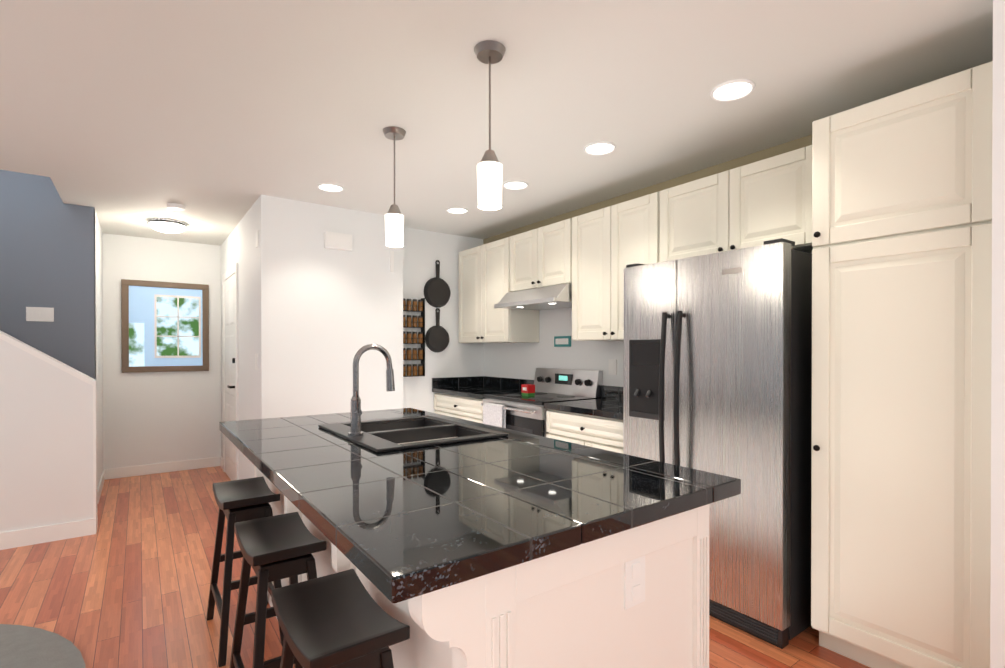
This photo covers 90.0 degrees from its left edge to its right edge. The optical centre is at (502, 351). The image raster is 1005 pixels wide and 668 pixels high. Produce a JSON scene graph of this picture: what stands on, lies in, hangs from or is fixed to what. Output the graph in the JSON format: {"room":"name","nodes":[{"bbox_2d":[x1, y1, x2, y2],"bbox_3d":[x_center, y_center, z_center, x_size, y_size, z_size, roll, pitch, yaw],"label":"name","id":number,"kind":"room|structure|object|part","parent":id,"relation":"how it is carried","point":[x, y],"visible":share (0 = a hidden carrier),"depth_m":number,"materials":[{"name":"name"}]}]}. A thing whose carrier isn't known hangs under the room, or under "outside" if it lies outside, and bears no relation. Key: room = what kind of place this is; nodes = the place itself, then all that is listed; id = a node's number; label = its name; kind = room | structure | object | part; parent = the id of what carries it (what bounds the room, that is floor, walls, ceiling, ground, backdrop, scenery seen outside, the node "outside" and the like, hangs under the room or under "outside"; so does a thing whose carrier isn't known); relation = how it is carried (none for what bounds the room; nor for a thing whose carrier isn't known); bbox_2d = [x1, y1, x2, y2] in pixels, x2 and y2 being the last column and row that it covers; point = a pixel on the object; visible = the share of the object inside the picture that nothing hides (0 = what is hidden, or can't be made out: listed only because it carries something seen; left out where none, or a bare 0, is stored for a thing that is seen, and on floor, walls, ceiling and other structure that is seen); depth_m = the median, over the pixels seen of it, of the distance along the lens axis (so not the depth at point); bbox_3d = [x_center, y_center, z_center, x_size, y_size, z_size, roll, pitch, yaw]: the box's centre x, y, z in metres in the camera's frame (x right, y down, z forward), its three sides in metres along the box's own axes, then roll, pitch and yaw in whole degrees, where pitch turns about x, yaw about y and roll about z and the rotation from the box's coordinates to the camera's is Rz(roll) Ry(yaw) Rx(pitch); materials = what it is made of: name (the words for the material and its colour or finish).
{"room":"kitchen","nodes":[
{"label":"kitchen","id":0,"kind":"room"},
{"bbox_2d":[0,170,95,378],"bbox_3d":[-4.988,-1.042,2.995,3.980,4.670,0.120,0,0,-36],"label":"wall","id":1,"kind":"structure","parent":0,"point":[47,247],"depth_m":3.95,"materials":[{"name":"grey paint"}]},
{"bbox_2d":[26,307,53,321],"bbox_3d":[-3.605,-0.291,3.917,0.160,0.110,0.011,0,0,-36],"label":"light switch","id":2,"kind":"object","parent":1,"relation":"attached to","point":[45,314],"visible":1,"depth_m":3.92,"materials":[{"name":"white plastic"}]},
{"bbox_2d":[0,331,97,549],"bbox_3d":[-4.548,-0.653,2.426,4.025,3.897,0.160,0,0,-36],"label":"wall","id":3,"kind":"structure","parent":0,"point":[48,448],"depth_m":3.40,"materials":[{"name":"white paint"}]},
{"bbox_2d":[94,209,102,488],"bbox_3d":[-3.721,0.052,4.540,0.120,2.470,1.126,0,0,-36],"label":"wall","id":4,"kind":"structure","parent":0,"point":[98,305],"depth_m":4.58,"materials":[{"name":"white paint"}]},
{"bbox_2d":[97,469,105,503],"bbox_3d":[-3.698,1.234,4.627,0.012,0.105,0.957,0,0,-36],"label":"baseboard","id":5,"kind":"structure","parent":4,"relation":"attached to","point":[103,477],"depth_m":4.60,"materials":[{"name":"white wood"}]},
{"bbox_2d":[102,233,220,468],"bbox_3d":[-3.667,0.048,5.351,1.158,2.470,0.120,0,0,-36],"label":"wall","id":6,"kind":"structure","parent":0,"point":[155,417],"depth_m":5.30,"materials":[{"name":"white paint"}]},
{"bbox_2d":[106,456,222,479],"bbox_3d":[-3.576,1.231,5.335,1.038,0.105,0.017,0,0,-36],"label":"baseboard","id":7,"kind":"structure","parent":6,"relation":"attached to","point":[129,471],"depth_m":5.32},
{"bbox_2d":[121,279,208,372],"bbox_3d":[-3.560,-0.262,5.332,0.770,0.950,0.030,0,0,-36],"label":"mirror","id":8,"kind":"object","parent":6,"relation":"attached to","point":[164,326],"visible":1,"depth_m":5.32,"materials":[{"name":"brown"}]},
{"bbox_2d":[221,195,402,480],"bbox_3d":[-2.080,0.049,5.080,1.208,2.470,2.420,0,0,-36],"label":"wall","id":9,"kind":"structure","parent":0,"point":[306,315],"depth_m":4.11,"materials":[{"name":"white paint"}]},
{"bbox_3d":[-2.745,0.232,5.019,0.057,2.105,0.950,0,0,-36],"label":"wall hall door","id":10,"kind":"part","parent":9,"relation":"part of","materials":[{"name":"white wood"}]},
{"bbox_2d":[256,230,258,247],"bbox_3d":[-1.898,-0.871,3.886,0.007,0.120,0.080,0,0,-36],"label":"light switch","id":11,"kind":"object","parent":9,"relation":"attached to","point":[257,245],"depth_m":3.86,"materials":[{"name":"white plastic"}]},
{"bbox_2d":[324,231,351,250],"bbox_3d":[-1.337,-0.896,4.090,0.220,0.130,0.047,0,0,-36],"label":"door chime","id":12,"kind":"object","parent":9,"relation":"attached to","point":[337,241],"visible":1,"depth_m":4.07,"materials":[{"name":"white plastic"}]},
{"bbox_2d":[0,466,869,667],"bbox_3d":[-1.451,1.361,1.146,7.530,0.120,9.900,0,0,-36],"label":"floor","id":13,"kind":"structure","parent":0,"point":[127,585],"depth_m":2.70,"materials":[{"name":"brown wood"}]},
{"bbox_2d":[0,624,84,667],"bbox_3d":[-2.425,1.293,1.391,1.960,0.012,1.960,0,0,-36],"label":"rug","id":14,"kind":"object","parent":13,"relation":"on","point":[21,646],"visible":0.86,"depth_m":2.17,"materials":[{"name":"grey fabric"}]},
{"bbox_2d":[206,476,283,666],"bbox_3d":[-1.190,0.964,2.327,0.272,0.664,0.467,0,0,-36],"label":"bar stool","id":15,"kind":"object","parent":13,"relation":"on","point":[240,500],"visible":0.77,"depth_m":2.23,"materials":[{"name":"black wood"}]},
{"bbox_2d":[230,512,326,667],"bbox_3d":[-0.792,0.967,1.776,0.272,0.664,0.467,0,0,-36],"label":"bar stool","id":16,"kind":"object","parent":13,"relation":"on","point":[278,547],"visible":0.88,"depth_m":1.71,"materials":[{"name":"black wood"}]},
{"bbox_2d":[271,569,409,667],"bbox_3d":[-0.416,0.969,1.257,0.272,0.664,0.467,0,0,-36],"label":"bar stool","id":17,"kind":"object","parent":13,"relation":"on","point":[343,619],"visible":1,"depth_m":1.23,"materials":[{"name":"black wood"}]},
{"bbox_2d":[234,444,708,667],"bbox_3d":[-0.389,0.855,2.039,0.949,0.885,2.163,0,0,-36],"label":"kitchen island","id":18,"kind":"object","parent":13,"relation":"on","point":[639,598],"depth_m":1.18,"materials":[{"name":"white wood"}]},
{"bbox_2d":[219,416,582,607],"bbox_3d":[-0.649,0.390,1.845,0.435,0.045,2.200,0,0,-36],"label":"island countertop","id":19,"kind":"structure","parent":18,"relation":"on","point":[413,528],"depth_m":1.18,"materials":[{"name":"black stone"}]},
{"bbox_2d":[315,408,740,547],"bbox_3d":[-0.212,0.389,2.162,0.645,0.045,2.200,0,0,-36],"label":"island countertop","id":20,"kind":"structure","parent":18,"relation":"on","point":[613,493],"depth_m":1.48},
{"bbox_2d":[335,412,510,447],"bbox_3d":[-0.393,0.470,2.328,0.499,0.235,0.744,0,0,-36],"label":"sink","id":21,"kind":"object","parent":20,"relation":"in","point":[393,431],"depth_m":2.35,"materials":[{"name":"black metal"}]},
{"bbox_2d":[432,376,533,422],"bbox_3d":[-0.187,0.773,4.761,0.631,1.025,0.913,0,0,-36],"label":"base cabinet","id":22,"kind":"object","parent":13,"relation":"on","point":[459,397],"visible":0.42,"depth_m":4.78,"materials":[{"name":"white wood"}]},
{"bbox_2d":[481,368,602,436],"bbox_3d":[0.284,0.719,4.059,0.690,1.140,0.766,0,0,-36],"label":"range","id":23,"kind":"object","parent":13,"relation":"on","point":[516,411],"visible":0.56,"depth_m":3.96,"materials":[{"name":"silver metal"}]},
{"bbox_2d":[521,384,534,395],"bbox_3d":[0.209,0.313,4.083,0.076,0.089,0.084,0,0,-36],"label":"box","id":24,"kind":"object","parent":23,"relation":"on","point":[527,389],"visible":1,"depth_m":4.06,"materials":[{"name":"red cardboard"}]},
{"bbox_2d":[544,385,622,453],"bbox_3d":[0.762,0.779,3.450,0.631,1.025,0.772,0,0,-36],"label":"base cabinet","id":25,"kind":"object","parent":13,"relation":"on","point":[596,423],"visible":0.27,"depth_m":3.33,"materials":[{"name":"white wood"}]},
{"bbox_2d":[623,238,811,648],"bbox_3d":[1.205,0.401,2.706,0.783,1.788,0.880,0,0,-36],"label":"fridge","id":26,"kind":"object","parent":13,"relation":"on","point":[717,377],"visible":0.67,"depth_m":2.33,"materials":[{"name":"silver metal"}]},
{"bbox_2d":[811,61,992,667],"bbox_3d":[1.730,0.152,2.093,0.651,2.290,0.588,0,0,-36],"label":"pantry cabinet","id":27,"kind":"object","parent":13,"relation":"on","point":[901,378],"visible":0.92,"depth_m":1.89,"materials":[{"name":"white wood"}]},
{"bbox_2d":[403,227,483,412],"bbox_3d":[-0.663,0.050,5.056,1.056,2.470,0.120,0,0,-36],"label":"wall","id":28,"kind":"structure","parent":0,"point":[424,251],"depth_m":4.97,"materials":[{"name":"white paint"}]},
{"bbox_2d":[403,298,424,376],"bbox_3d":[-0.890,-0.139,4.768,0.305,0.750,0.075,0,0,-36],"label":"shelf","id":29,"kind":"object","parent":28,"relation":"attached to","point":[411,371],"visible":0.65,"depth_m":4.78,"materials":[{"name":"wood"}]},
{"bbox_2d":[425,308,448,352],"bbox_3d":[-0.636,-0.210,4.968,0.270,0.440,0.049,0,0,-36],"label":"pan","id":30,"kind":"object","parent":28,"relation":"hanging from","point":[437,338],"visible":0.98,"depth_m":4.94,"materials":[{"name":"metal"}]},
{"bbox_2d":[424,260,450,307],"bbox_3d":[-0.636,-0.670,4.966,0.300,0.470,0.049,0,0,-36],"label":"pan","id":31,"kind":"object","parent":28,"relation":"hanging from","point":[437,292],"visible":0.96,"depth_m":4.94,"materials":[{"name":"metal"}]},
{"bbox_2d":[459,235,538,342],"bbox_3d":[-0.034,-0.544,4.788,0.347,0.920,0.928,0,0,-36],"label":"upper cabinet","id":32,"kind":"object","parent":28,"relation":"attached to","point":[486,271],"depth_m":4.60,"materials":[{"name":"white wood"}]},
{"bbox_2d":[483,402,505,427],"bbox_3d":[-0.066,0.591,3.987,0.038,0.356,0.260,0,0,-36],"label":"towel","id":33,"kind":"object","parent":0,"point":[493,414],"depth_m":3.95,"materials":[{"name":"white fabric"}]},
{"bbox_2d":[0,0,992,245],"bbox_3d":[-1.451,-1.294,1.134,7.530,0.250,9.900,0,0,-36],"label":"ceiling","id":34,"kind":"structure","parent":0,"point":[217,118],"depth_m":2.28,"materials":[{"name":"white paint"}]},
{"bbox_2d":[147,219,187,232],"bbox_3d":[-3.063,-1.155,4.598,0.310,0.130,0.310,0,0,-36],"label":"light","id":35,"kind":"object","parent":34,"relation":"attached to","point":[167,226],"visible":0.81,"depth_m":4.51,"materials":[{"name":"white glass"}]},
{"bbox_2d":[167,203,185,210],"bbox_3d":[-2.634,-1.166,4.056,0.130,0.029,0.130,0,0,-36],"label":"smoke detector","id":36,"kind":"object","parent":34,"relation":"attached to","point":[176,207],"visible":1,"depth_m":4.02,"materials":[{"name":"white plastic"}]},
{"bbox_2d":[317,183,343,191],"bbox_3d":[-1.232,-1.175,3.603,0.186,0.014,0.186,0,0,-36],"label":"recessed light","id":37,"kind":"object","parent":34,"relation":"in","point":[329,187],"visible":1,"depth_m":3.60,"materials":[{"name":"white"}]},
{"bbox_2d":[383,126,405,246],"bbox_3d":[-0.577,-0.870,2.683,0.124,0.609,0.124,0,0,-36],"label":"pendant light","id":38,"kind":"object","parent":34,"relation":"hanging from","point":[394,224],"visible":1,"depth_m":2.65,"materials":[{"name":"white glass"}]},
{"bbox_3d":[-0.577,-0.645,2.683,0.100,0.160,0.100,0,0,-36],"label":"lamp shade","id":39,"kind":"part","parent":38,"relation":"part of","materials":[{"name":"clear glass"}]},
{"bbox_2d":[446,207,467,213],"bbox_3d":[-0.377,-1.178,4.196,0.186,0.014,0.186,0,0,-36],"label":"recessed light","id":40,"kind":"object","parent":34,"relation":"in","point":[456,210],"visible":0.98,"depth_m":4.20,"materials":[{"name":"white"}]},
{"bbox_2d":[474,40,505,209],"bbox_3d":[-0.049,-0.867,1.954,0.124,0.609,0.124,0,0,-36],"label":"pendant light","id":41,"kind":"object","parent":34,"relation":"hanging from","point":[489,166],"visible":1,"depth_m":1.92,"materials":[{"name":"white glass"}]},
{"bbox_3d":[-0.049,-0.642,1.954,0.100,0.160,0.100,0,0,-36],"label":"lamp shade","id":42,"kind":"part","parent":41,"relation":"part of","materials":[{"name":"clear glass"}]},
{"bbox_2d":[502,180,528,189],"bbox_3d":[0.092,-1.175,3.548,0.186,0.014,0.186,0,0,-36],"label":"recessed light","id":43,"kind":"object","parent":34,"relation":"in","point":[515,185],"visible":1,"depth_m":3.55,"materials":[{"name":"white"}]},
{"bbox_2d":[583,141,615,155],"bbox_3d":[0.561,-1.172,2.900,0.186,0.014,0.186,0,0,-36],"label":"recessed light","id":44,"kind":"object","parent":34,"relation":"in","point":[600,148],"visible":1,"depth_m":2.90,"materials":[{"name":"white"}]},
{"bbox_2d":[710,79,754,101],"bbox_3d":[1.030,-1.170,2.252,0.186,0.014,0.186,0,0,-36],"label":"recessed light","id":45,"kind":"object","parent":34,"relation":"in","point":[732,90],"visible":0.98,"depth_m":2.25,"materials":[{"name":"white"}]},
{"bbox_2d":[483,135,811,386],"bbox_3d":[2.041,0.061,2.322,0.126,2.470,7.720,0,0,-36],"label":"wall","id":46,"kind":"structure","parent":0,"point":[516,360],"depth_m":4.27,"materials":[{"name":"white paint"}]},
{"bbox_2d":[494,283,571,309],"bbox_3d":[0.357,-0.438,4.107,0.510,0.142,0.760,0,0,-36],"label":"steel range hood","id":47,"kind":"object","parent":46,"relation":"attached to","point":[551,297],"visible":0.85,"depth_m":3.96,"materials":[{"name":"silver metal"}]},
{"bbox_2d":[515,218,570,290],"bbox_3d":[0.424,-0.757,4.154,0.347,0.490,0.766,0,0,-36],"label":"upper cabinet","id":48,"kind":"object","parent":46,"relation":"attached to","point":[542,254],"depth_m":4.00,"materials":[{"name":"white wood"}]},
{"bbox_2d":[554,336,570,346],"bbox_3d":[0.515,-0.087,4.316,0.017,0.090,0.200,0,0,-36],"label":"sign","id":49,"kind":"object","parent":46,"relation":"attached to","point":[562,341],"visible":0.93,"depth_m":4.30,"materials":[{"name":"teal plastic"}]},
{"bbox_2d":[609,359,616,374],"bbox_3d":[0.847,0.120,3.866,0.008,0.120,0.080,0,0,-36],"label":"outlet","id":50,"kind":"object","parent":46,"relation":"attached to","point":[612,366],"visible":1,"depth_m":3.86,"materials":[{"name":"white plastic"}]},
{"bbox_2d":[571,189,666,340],"bbox_3d":[0.877,-0.539,3.528,0.347,0.920,0.914,0,0,-36],"label":"upper cabinet","id":51,"kind":"object","parent":46,"relation":"attached to","point":[589,256],"depth_m":3.43,"materials":[{"name":"white wood"}]},
{"bbox_2d":[667,145,812,260],"bbox_3d":[1.373,-0.756,2.842,0.347,0.480,0.910,0,0,-36],"label":"upper cabinet","id":52,"kind":"object","parent":46,"relation":"attached to","point":[752,204],"depth_m":2.67,"materials":[{"name":"white wood"}]},
{"bbox_2d":[990,0,1004,667],"bbox_3d":[1.896,0.064,1.758,0.778,2.470,0.135,0,0,-36],"label":"wall","id":53,"kind":"structure","parent":0,"point":[997,629],"depth_m":1.57,"materials":[{"name":"white paint"}]}
]}

